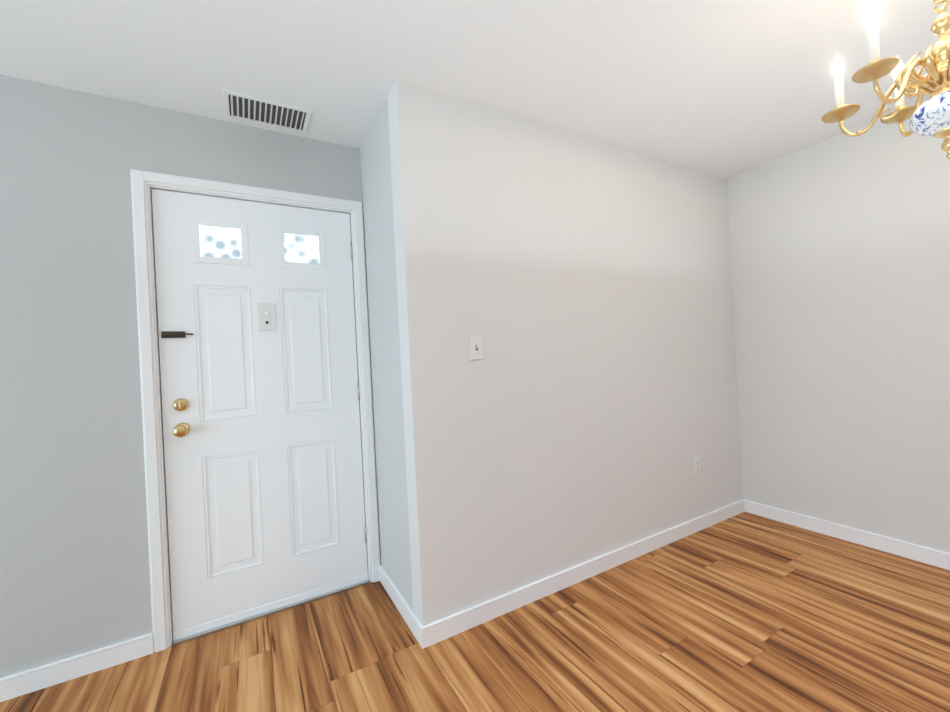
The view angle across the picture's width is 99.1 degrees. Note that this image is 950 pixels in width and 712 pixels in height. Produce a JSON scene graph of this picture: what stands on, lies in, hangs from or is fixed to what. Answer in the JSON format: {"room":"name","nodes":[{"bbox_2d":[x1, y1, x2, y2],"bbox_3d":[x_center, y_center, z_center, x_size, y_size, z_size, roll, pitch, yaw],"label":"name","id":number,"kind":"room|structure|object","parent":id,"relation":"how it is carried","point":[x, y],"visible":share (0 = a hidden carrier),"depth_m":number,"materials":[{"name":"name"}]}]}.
{"room":"entryway","nodes":[
{"label":"entryway","id":0,"kind":"room"},
{"bbox_2d":[0,75,380,677],"bbox_3d":[-2.513,0.138,1.278,4.590,2.440,0.120,-3,0,-29],"label":"wall","id":1,"kind":"structure","parent":0,"point":[74,566],"depth_m":1.70,"materials":[{"name":"paint"}]},
{"bbox_2d":[0,563,380,701],"bbox_3d":[-2.420,1.310,1.216,4.349,0.088,0.020,-3,0,-29],"label":"baseboard","id":2,"kind":"structure","parent":1,"relation":"attached to","point":[42,677],"depth_m":1.65,"materials":[{"name":"white wood"}]},
{"bbox_2d":[130,169,379,652],"bbox_3d":[-1.055,0.219,2.087,1.018,2.134,0.136,-3,0,-29],"label":"door frame","id":3,"kind":"structure","parent":1,"relation":"attached to","point":[144,184],"depth_m":1.84,"materials":[{"name":"white wood"}]},
{"bbox_2d":[152,189,367,640],"bbox_3d":[-1.027,0.249,2.046,0.888,2.061,0.116,-3,0,-29],"label":"entry door","id":4,"kind":"structure","parent":1,"relation":"in","point":[260,391],"depth_m":2.02,"materials":[{"name":"white wood"}]},
{"bbox_2d":[360,97,412,610],"bbox_3d":[-0.412,0.033,2.099,0.120,2.440,0.515,-3,0,-29],"label":"wall","id":5,"kind":"structure","parent":0,"point":[387,397],"depth_m":2.03,"materials":[{"name":"paint"}]},
{"bbox_2d":[379,564,425,648],"bbox_3d":[-0.378,1.210,2.005,0.014,0.085,0.649,-3,0,-29],"label":"baseboard return","id":6,"kind":"object","parent":5,"relation":"attached to","point":[413,622],"visible":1,"depth_m":1.92,"materials":[{"name":"white wood"}]},
{"bbox_2d":[0,512,949,711],"bbox_3d":[0.206,1.264,-0.875,7.110,0.100,6.475,-3,0,-29],"label":"floor","id":7,"kind":"structure","parent":0,"point":[745,612],"depth_m":1.68,"materials":[{"name":"laminate"}]},
{"bbox_2d":[0,0,949,178],"bbox_3d":[0.077,-1.272,-0.867,7.110,0.100,6.475,-3,0,-29],"label":"ceiling","id":8,"kind":"structure","parent":0,"point":[725,89],"depth_m":1.65,"materials":[{"name":"paint"}]},
{"bbox_2d":[223,89,311,133],"bbox_3d":[-0.986,-1.156,1.932,0.360,0.008,0.210,-3,0,-29],"label":"ceiling vent","id":9,"kind":"object","parent":8,"relation":"in","point":[243,107],"visible":1,"depth_m":1.92,"materials":[{"name":"white metal"}]},
{"bbox_2d":[821,0,949,158],"bbox_3d":[1.329,-0.918,1.150,0.512,0.723,0.545,-3,0,-29],"label":"chandelier","id":10,"kind":"object","parent":8,"relation":"hanging from","point":[930,117],"visible":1,"depth_m":1.14,"materials":[{"name":"gold metal"}]},
{"bbox_2d":[387,79,742,626],"bbox_3d":[0.787,-0.028,2.412,2.520,2.440,0.120,-3,0,-29],"label":"wall","id":11,"kind":"structure","parent":0,"point":[584,409],"depth_m":2.11,"materials":[{"name":"paint"}]},
{"bbox_2d":[469,335,482,359],"bbox_3d":[0.010,-0.040,1.894,0.070,0.114,0.021,-3,0,-29],"label":"light switch","id":12,"kind":"object","parent":11,"relation":"attached to","point":[476,347],"visible":1,"depth_m":1.90,"materials":[{"name":"white plastic"}]},
{"bbox_2d":[424,500,744,646],"bbox_3d":[0.874,1.147,2.347,2.506,0.085,0.014,-3,0,-29],"label":"baseboard","id":13,"kind":"structure","parent":11,"relation":"attached to","point":[457,623],"depth_m":2.11,"materials":[{"name":"white wood"}]},
{"bbox_2d":[693,456,700,473],"bbox_3d":[1.486,0.729,2.707,0.070,0.114,0.009,-3,0,-29],"label":"duplex electrical outlet","id":14,"kind":"object","parent":11,"relation":"attached to","point":[696,464],"visible":1,"depth_m":2.70,"materials":[{"name":"white plastic"}]},
{"bbox_2d":[726,100,949,552],"bbox_3d":[3.338,-0.163,0.569,0.120,2.440,5.840,-3,0,-29],"label":"wall","id":15,"kind":"structure","parent":0,"point":[840,257],"depth_m":2.41,"materials":[{"name":"paint"}]},
{"bbox_2d":[742,499,949,569],"bbox_3d":[2.614,1.057,1.822,0.014,0.085,2.640,-3,0,-29],"label":"baseboard","id":16,"kind":"structure","parent":15,"relation":"attached to","point":[933,557],"depth_m":2.42,"materials":[{"name":"white wood"}]}
]}

